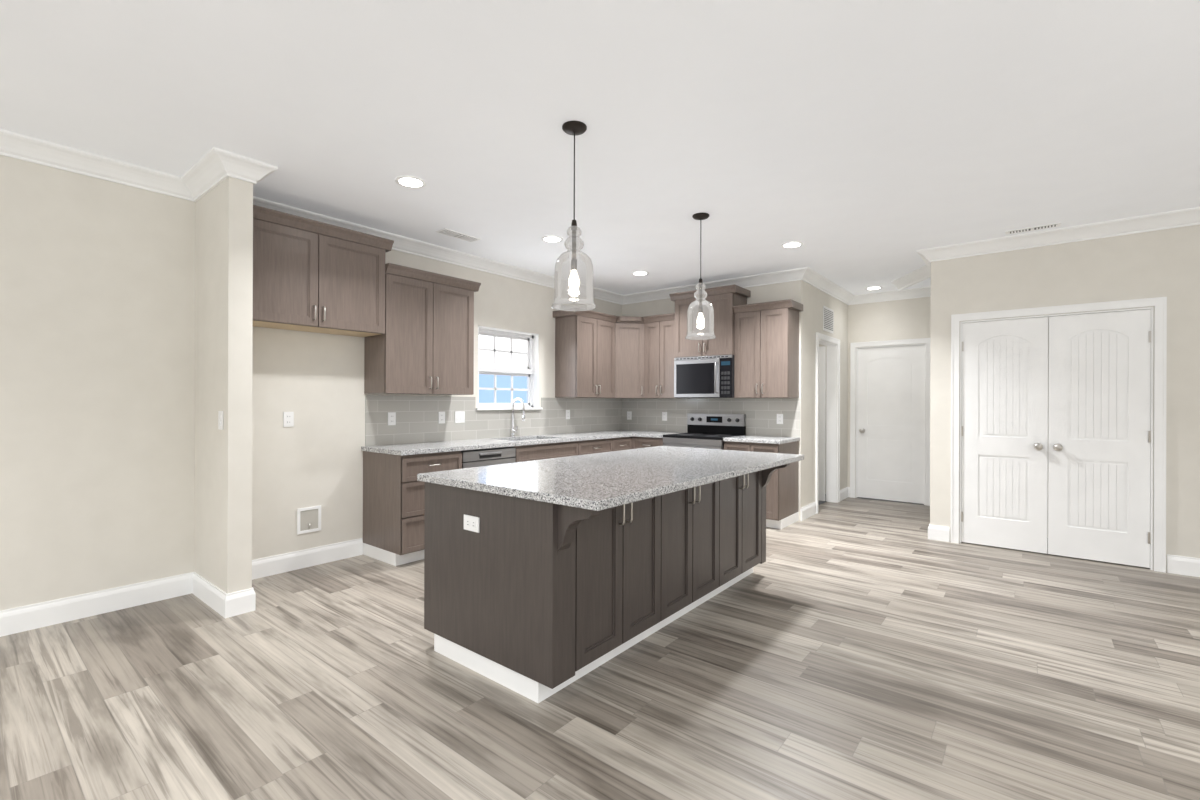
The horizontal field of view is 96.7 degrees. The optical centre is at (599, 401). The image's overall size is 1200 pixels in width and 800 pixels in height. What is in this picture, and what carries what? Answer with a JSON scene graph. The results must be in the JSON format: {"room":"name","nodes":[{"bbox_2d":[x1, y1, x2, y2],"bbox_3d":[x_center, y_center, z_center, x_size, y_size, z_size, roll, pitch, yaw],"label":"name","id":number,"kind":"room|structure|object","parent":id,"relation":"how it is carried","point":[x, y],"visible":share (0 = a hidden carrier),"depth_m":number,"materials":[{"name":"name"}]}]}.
{"room":"kitchen","nodes":[
{"label":"kitchen","id":0,"kind":"room"},
{"bbox_2d":[194,177,252,593],"bbox_3d":[-2.473,-0.088,3.492,0.665,2.780,0.130,0,0,39],"label":"wall","id":1,"kind":"structure","parent":0,"point":[223,358],"depth_m":3.32,"materials":[{"name":"paint"}]},
{"bbox_2d":[176,147,243,200],"bbox_3d":[-2.445,-1.423,3.342,0.650,0.110,0.135,0,0,39],"label":"crown molding","id":2,"kind":"structure","parent":1,"relation":"attached to","point":[210,170],"depth_m":3.29,"materials":[{"name":"white wood"}]},
{"bbox_2d":[218,411,222,429],"bbox_3d":[-2.350,0.113,3.299,0.072,0.115,0.013,0,0,39],"label":"switch","id":3,"kind":"object","parent":1,"relation":"attached to","point":[220,420],"visible":0.98,"depth_m":3.29,"materials":[{"name":"white plastic"}]},
{"bbox_2d":[244,159,277,204],"bbox_3d":[-2.310,-1.422,3.510,0.650,0.110,0.115,0,0,39],"label":"crown molding","id":4,"kind":"structure","parent":1,"relation":"attached to","point":[255,171],"depth_m":3.31,"materials":[{"name":"white wood"}]},
{"bbox_2d":[0,155,621,610],"bbox_3d":[-2.856,-0.089,3.667,0.150,2.780,10.120,0,0,39],"label":"wall","id":5,"kind":"structure","parent":0,"point":[96,383],"depth_m":3.39,"materials":[{"name":"paint"}]},
{"bbox_2d":[0,538,362,636],"bbox_3d":[-3.744,1.228,1.909,0.681,0.140,6.275,0,0,39],"label":"baseboard","id":6,"kind":"structure","parent":5,"relation":"attached to","point":[76,607],"depth_m":3.35,"materials":[{"name":"white wood"}]},
{"bbox_2d":[283,412,293,426],"bbox_3d":[-2.398,0.133,4.106,0.008,0.115,0.072,0,0,39],"label":"outlet","id":7,"kind":"object","parent":5,"relation":"attached to","point":[288,419],"visible":1,"depth_m":4.10,"materials":[{"name":"white plastic"}]},
{"bbox_2d":[297,505,320,534],"bbox_3d":[-2.303,0.933,4.226,0.015,0.200,0.180,0,0,39],"label":"outlet box","id":8,"kind":"object","parent":5,"relation":"attached to","point":[308,519],"visible":1,"depth_m":4.22,"materials":[{"name":"white plastic"}]},
{"bbox_2d":[253,205,393,336],"bbox_3d":[-2.199,-0.938,4.041,0.393,0.768,1.144,0,0,39],"label":"upper cabinet","id":9,"kind":"object","parent":5,"relation":"attached to","point":[309,275],"visible":0.81,"depth_m":3.94,"materials":[{"name":"brown wood"}]},
{"bbox_2d":[364,263,480,394],"bbox_3d":[-1.575,-0.600,4.816,0.393,1.060,0.933,0,0,39],"label":"upper cabinet","id":10,"kind":"object","parent":5,"relation":"attached to","point":[423,344],"visible":0.96,"depth_m":4.63,"materials":[{"name":"brown wood"}]},
{"bbox_2d":[365,396,621,445],"bbox_3d":[-0.857,0.165,6.017,0.007,0.434,3.690,0,0,39],"label":"backsplash","id":11,"kind":"structure","parent":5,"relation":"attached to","point":[416,419],"depth_m":5.44,"materials":[{"name":"grey tile"}]},
{"bbox_2d":[388,412,395,424],"bbox_3d":[-1.858,0.149,4.763,0.008,0.115,0.072,0,0,39],"label":"outlet","id":12,"kind":"object","parent":11,"relation":"attached to","point":[391,418],"visible":1,"depth_m":4.76,"materials":[{"name":"white plastic"}]},
{"bbox_2d":[438,412,444,423],"bbox_3d":[-1.532,0.150,5.168,0.008,0.115,0.072,0,0,39],"label":"outlet","id":13,"kind":"object","parent":11,"relation":"attached to","point":[441,417],"visible":1,"depth_m":5.16,"materials":[{"name":"white plastic"}]},
{"bbox_2d":[455,411,464,422],"bbox_3d":[-1.398,0.151,5.330,0.013,0.115,0.115,0,0,39],"label":"outlet","id":14,"kind":"object","parent":11,"relation":"attached to","point":[459,416],"visible":1,"depth_m":5.33,"materials":[{"name":"white plastic"}]},
{"bbox_2d":[566,410,569,418],"bbox_3d":[-0.395,0.154,6.576,0.008,0.115,0.072,0,0,39],"label":"outlet","id":15,"kind":"object","parent":11,"relation":"attached to","point":[567,414],"visible":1,"depth_m":6.57,"materials":[{"name":"white plastic"}]},
{"bbox_2d":[476,326,542,409],"bbox_3d":[-1.033,-0.353,5.897,0.185,0.884,0.936,0,0,39],"label":"window","id":16,"kind":"structure","parent":5,"relation":"in","point":[508,367],"depth_m":5.99,"materials":[{"name":"white plastic"}]},
{"bbox_2d":[553,308,617,397],"bbox_3d":[-0.169,-0.569,6.559,0.393,1.033,0.783,0,0,39],"label":"upper cabinet","id":17,"kind":"object","parent":5,"relation":"attached to","point":[584,354],"depth_m":6.37,"materials":[{"name":"brown wood"}]},
{"bbox_2d":[0,129,1199,304],"bbox_3d":[0.698,-1.413,1.895,7.600,0.110,11.820,0,0,39],"label":"crown molding","id":18,"kind":"structure","parent":5,"relation":"attached to","point":[1147,223],"depth_m":4.38,"materials":[{"name":"white wood"}]},
{"bbox_2d":[0,494,1199,799],"bbox_3d":[1.012,1.370,2.135,8.600,0.126,13.000,0,0,39],"label":"floor","id":19,"kind":"structure","parent":0,"point":[858,648],"depth_m":2.39,"materials":[{"name":"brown wood"}]},
{"bbox_2d":[363,451,461,565],"bbox_3d":[-1.600,0.862,4.585,0.651,0.886,0.568,0,0,39],"label":"base cabinet","id":20,"kind":"object","parent":19,"relation":"on","point":[393,507],"visible":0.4,"depth_m":4.33,"materials":[{"name":"brown wood"}]},
{"bbox_2d":[461,446,515,468],"bbox_3d":[-1.226,0.864,5.047,0.618,0.885,0.614,0,0,39],"label":"dishwasher","id":21,"kind":"object","parent":19,"relation":"on","point":[486,457],"visible":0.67,"depth_m":4.84,"materials":[{"name":"grey metal"}]},
{"bbox_2d":[514,441,578,461],"bbox_3d":[-0.746,0.865,5.643,0.651,0.886,0.908,0,0,39],"label":"base cabinet","id":22,"kind":"object","parent":19,"relation":"on","point":[541,451],"visible":0.12,"depth_m":5.43,"materials":[{"name":"brown wood"}]},
{"bbox_2d":[361,430,686,455],"bbox_3d":[-0.450,0.403,5.671,1.076,0.038,3.733,0,0,39],"label":"countertop","id":23,"kind":"structure","parent":22,"relation":"on","point":[429,447],"depth_m":5.16,"materials":[{"name":"stone"}]},
{"bbox_2d":[510,398,524,436],"bbox_3d":[-0.877,0.169,5.782,0.214,0.427,0.095,0,0,39],"label":"faucet","id":24,"kind":"object","parent":23,"relation":"on","point":[513,430],"visible":1,"depth_m":5.80,"materials":[{"name":"silver metal"}]},
{"bbox_2d":[577,438,612,454],"bbox_3d":[-0.269,0.866,6.235,0.651,0.886,0.608,0,0,39],"label":"base cabinet","id":25,"kind":"object","parent":19,"relation":"on","point":[594,446],"visible":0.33,"depth_m":6.04,"materials":[{"name":"brown wood"}]},
{"bbox_2d":[424,463,789,702],"bbox_3d":[0.216,0.868,3.411,1.183,0.886,2.335,0,0,39],"label":"kitchen island","id":26,"kind":"object","parent":19,"relation":"on","point":[536,601],"visible":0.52,"depth_m":2.60,"materials":[{"name":"brown wood"}]},
{"bbox_2d":[464,514,479,532],"bbox_3d":[-0.623,0.588,2.582,0.115,0.072,0.008,0,0,39],"label":"outlet","id":27,"kind":"object","parent":26,"relation":"attached to","point":[471,523],"visible":1,"depth_m":2.57,"materials":[{"name":"white plastic"}]},
{"bbox_2d":[417,446,803,510],"bbox_3d":[0.267,0.405,3.394,1.245,0.038,2.420,0,0,39],"label":"island countertop","id":28,"kind":"structure","parent":26,"relation":"on","point":[600,481],"depth_m":2.85,"materials":[{"name":"stone"}]},
{"bbox_2d":[611,437,631,450],"bbox_3d":[0.043,0.867,6.622,0.651,0.886,0.383,0,0,39],"label":"base cabinet","id":29,"kind":"object","parent":19,"relation":"on","point":[622,443],"visible":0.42,"depth_m":6.44,"materials":[{"name":"brown wood"}]},
{"bbox_2d":[632,436,662,448],"bbox_3d":[0.752,0.869,6.680,0.463,0.886,0.651,0,0,39],"label":"base cabinet","id":30,"kind":"object","parent":19,"relation":"on","point":[641,442],"visible":0.21,"depth_m":6.48,"materials":[{"name":"brown wood"}]},
{"bbox_2d":[663,413,745,449],"bbox_3d":[1.206,0.729,6.259,0.750,1.170,0.710,0,0,39],"label":"range","id":31,"kind":"object","parent":19,"relation":"on","point":[708,431],"visible":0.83,"depth_m":6.32,"materials":[{"name":"silver metal"}]},
{"bbox_2d":[724,441,798,528],"bbox_3d":[1.767,0.873,5.860,0.603,0.886,0.651,0,0,39],"label":"base cabinet","id":32,"kind":"object","parent":19,"relation":"on","point":[782,499],"visible":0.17,"depth_m":5.60,"materials":[{"name":"brown wood"}]},
{"bbox_2d":[723,435,799,443],"bbox_3d":[1.782,0.410,5.865,0.625,0.038,0.628,0,0,39],"label":"countertop","id":33,"kind":"structure","parent":32,"relation":"on","point":[763,439],"depth_m":5.71,"materials":[{"name":"stone"}]},
{"bbox_2d":[0,0,1199,294],"bbox_3d":[1.021,-1.527,2.135,8.600,0.120,13.000,0,0,39],"label":"ceiling","id":34,"kind":"structure","parent":0,"point":[856,146],"depth_m":2.72,"materials":[{"name":"paint"}]},
{"bbox_2d":[395,176,425,187],"bbox_3d":[-1.266,-1.470,3.569,0.196,0.008,0.196,0,0,39],"label":"recessed light","id":35,"kind":"object","parent":34,"relation":"in","point":[410,181],"visible":1,"depth_m":3.56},
{"bbox_2d":[436,228,480,241],"bbox_3d":[-1.245,-1.467,4.709,0.140,0.012,0.380,0,0,39],"label":"ceiling vent","id":36,"kind":"object","parent":34,"relation":"in","point":[456,234],"visible":1,"depth_m":4.68,"materials":[{"name":"grey metal"}]},
{"bbox_2d":[541,236,562,242],"bbox_3d":[-0.431,-1.467,4.811,0.196,0.008,0.196,0,0,39],"label":"recessed light","id":37,"kind":"object","parent":34,"relation":"in","point":[553,239],"visible":1,"depth_m":4.81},
{"bbox_2d":[552,121,595,310],"bbox_3d":[-0.138,-0.988,2.851,0.240,0.964,0.240,0,0,39],"label":"pendant light","id":38,"kind":"object","parent":34,"relation":"hanging from","point":[574,128],"visible":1,"depth_m":2.85,"materials":[{"name":"clear glass"}]},
{"bbox_2d":[632,271,648,275],"bbox_3d":[0.458,-1.464,6.072,0.196,0.008,0.196,0,0,39],"label":"recessed light","id":39,"kind":"object","parent":34,"relation":"in","point":[639,273],"visible":1,"depth_m":6.07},
{"bbox_2d":[685,213,715,339],"bbox_3d":[0.792,-0.985,4.195,0.240,0.964,0.240,0,0,39],"label":"pendant light","id":40,"kind":"object","parent":34,"relation":"hanging from","point":[700,302],"visible":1,"depth_m":4.19,"materials":[{"name":"clear glass"}]},
{"bbox_2d":[781,242,802,247],"bbox_3d":[1.786,-1.460,4.962,0.196,0.008,0.196,0,0,39],"label":"recessed light","id":41,"kind":"object","parent":34,"relation":"in","point":[791,244],"visible":1,"depth_m":4.95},
{"bbox_2d":[865,286,882,289],"bbox_3d":[3.500,-1.455,6.816,0.196,0.008,0.196,0,0,39],"label":"recessed light","id":42,"kind":"object","parent":34,"relation":"in","point":[874,288],"visible":1,"depth_m":6.82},
{"bbox_2d":[1005,222,1060,234],"bbox_3d":[3.629,-1.452,4.476,0.360,0.012,0.100,0,0,39],"label":"ceiling vent","id":43,"kind":"object","parent":34,"relation":"in","point":[1034,228],"visible":1,"depth_m":4.46,"materials":[{"name":"grey metal"}]},
{"bbox_2d":[622,282,789,398],"bbox_3d":[1.257,-0.076,6.773,2.350,2.780,0.120,0,0,39],"label":"wall","id":44,"kind":"structure","parent":0,"point":[771,292],"depth_m":6.95,"materials":[{"name":"paint"}]},
{"bbox_2d":[615,316,643,397],"bbox_3d":[0.353,-0.567,7.030,0.614,1.033,0.612,0,0,39],"label":"upper cabinet","id":45,"kind":"object","parent":44,"relation":"attached to","point":[629,356],"visible":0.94,"depth_m":6.79,"materials":[{"name":"brown wood"}]},
{"bbox_2d":[642,313,674,397],"bbox_3d":[0.839,-0.566,6.779,0.468,1.033,0.393,0,0,39],"label":"upper cabinet","id":46,"kind":"object","parent":44,"relation":"attached to","point":[659,341],"visible":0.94,"depth_m":6.66,"materials":[{"name":"brown wood"}]},
{"bbox_2d":[669,284,750,357],"bbox_3d":[1.306,-0.923,6.377,0.848,0.775,0.433,0,0,39],"label":"upper cabinet","id":47,"kind":"object","parent":44,"relation":"attached to","point":[723,300],"visible":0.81,"depth_m":6.17,"materials":[{"name":"brown wood"}]},
{"bbox_2d":[674,355,733,397],"bbox_3d":[1.295,-0.292,6.365,0.750,0.482,0.443,0,0,39],"label":"microwave","id":48,"kind":"object","parent":47,"relation":"attached to","point":[705,377],"visible":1,"depth_m":6.22,"materials":[{"name":"grey plastic"}]},
{"bbox_2d":[622,398,799,436],"bbox_3d":[1.264,0.172,6.683,2.458,0.434,0.007,0,0,39],"label":"backsplash","id":49,"kind":"structure","parent":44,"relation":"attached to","point":[761,416],"depth_m":6.54,"materials":[{"name":"grey tile"}]},
{"bbox_2d":[627,411,631,419],"bbox_3d":[0.405,0.186,7.366,0.072,0.115,0.008,0,0,39],"label":"electrical outlet","id":50,"kind":"object","parent":49,"relation":"attached to","point":[629,415],"visible":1,"depth_m":7.36,"materials":[{"name":"white plastic"}]},
{"bbox_2d":[662,412,666,420],"bbox_3d":[0.848,0.188,7.008,0.072,0.115,0.008,0,0,39],"label":"electrical outlet","id":51,"kind":"object","parent":49,"relation":"attached to","point":[664,416],"visible":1,"depth_m":7.01,"materials":[{"name":"white plastic"}]},
{"bbox_2d":[777,414,782,423],"bbox_3d":[2.039,0.191,6.047,0.072,0.115,0.008,0,0,39],"label":"electrical outlet","id":52,"kind":"object","parent":49,"relation":"attached to","point":[779,418],"visible":1,"depth_m":6.04,"materials":[{"name":"white plastic"}]},
{"bbox_2d":[624,267,811,304],"bbox_3d":[1.324,-1.411,6.577,2.455,0.110,0.105,0,0,39],"label":"crown molding","id":53,"kind":"structure","parent":44,"relation":"attached to","point":[805,273],"depth_m":6.30,"materials":[{"name":"white wood"}]},
{"bbox_2d":[733,299,802,397],"bbox_3d":[1.869,-0.563,5.948,0.653,1.033,0.393,0,0,39],"label":"upper cabinet","id":54,"kind":"object","parent":44,"relation":"attached to","point":[766,359],"visible":0.98,"depth_m":5.82,"materials":[{"name":"brown wood"}]},
{"bbox_2d":[790,280,847,520],"bbox_3d":[2.830,-0.071,6.756,0.120,2.780,2.070,0,0,39],"label":"wall","id":55,"kind":"structure","parent":0,"point":[812,299],"depth_m":6.22,"materials":[{"name":"paint"}]},
{"bbox_2d":[800,487,849,520],"bbox_3d":[2.847,1.249,6.662,0.030,0.140,1.950,0,0,39],"label":"baseboard","id":56,"kind":"structure","parent":55,"relation":"attached to","point":[808,511],"depth_m":6.19,"materials":[{"name":"white wood"}]},
{"bbox_2d":[815,332,839,513],"bbox_3d":[2.488,0.247,6.974,0.976,2.141,0.952,0,0,39],"label":"pantry doorway","id":57,"kind":"structure","parent":55,"relation":"in","point":[827,428],"depth_m":7.03,"materials":[{"name":"white wood"}]},
{"bbox_2d":[823,306,833,332],"bbox_3d":[2.871,-1.031,6.693,0.014,0.300,0.420,0,0,39],"label":"air vent","id":58,"kind":"object","parent":55,"relation":"in","point":[828,319],"visible":1,"depth_m":6.67,"materials":[{"name":"grey metal"}]},
{"bbox_2d":[819,297,930,497],"bbox_3d":[3.766,-0.068,7.254,4.150,2.780,0.120,0,0,39],"label":"wall","id":59,"kind":"structure","parent":0,"point":[893,320],"depth_m":7.14,"materials":[{"name":"paint"}]},
{"bbox_2d":[850,338,930,505],"bbox_3d":[3.873,0.252,7.126,0.962,2.141,0.182,0,0,39],"label":"end door","id":60,"kind":"structure","parent":59,"relation":"in","point":[890,420],"depth_m":7.10,"materials":[{"name":"white wood"}]},
{"bbox_2d":[856,286,930,303],"bbox_3d":[4.368,-1.401,6.626,2.430,0.110,0.105,0,0,39],"label":"crown molding","id":61,"kind":"structure","parent":59,"relation":"attached to","point":[921,292],"depth_m":7.02,"materials":[{"name":"white wood"}]},
{"bbox_2d":[930,225,1199,571],"bbox_3d":[4.740,-0.065,3.963,3.900,2.780,0.120,0,0,39],"label":"wall","id":62,"kind":"structure","parent":0,"point":[1158,263],"depth_m":4.36,"materials":[{"name":"paint"}]},
{"bbox_2d":[928,524,940,539],"bbox_3d":[3.334,1.251,5.328,0.036,0.140,0.516,0,0,39],"label":"baseboard","id":63,"kind":"structure","parent":62,"relation":"attached to","point":[933,530],"depth_m":5.11,"materials":[{"name":"white wood"}]},
{"bbox_2d":[951,297,1166,572],"bbox_3d":[3.879,0.252,4.617,1.402,2.141,0.182,0,0,39],"label":"closet double door","id":64,"kind":"structure","parent":62,"relation":"in","point":[1061,452],"depth_m":4.54,"materials":[{"name":"white wood"}]},
{"bbox_2d":[1167,554,1199,576],"bbox_3d":[5.292,1.257,3.426,2.280,0.140,0.016,0,0,39],"label":"baseboard","id":65,"kind":"structure","parent":62,"relation":"attached to","point":[1184,565],"depth_m":4.08,"materials":[{"name":"white wood"}]}
]}

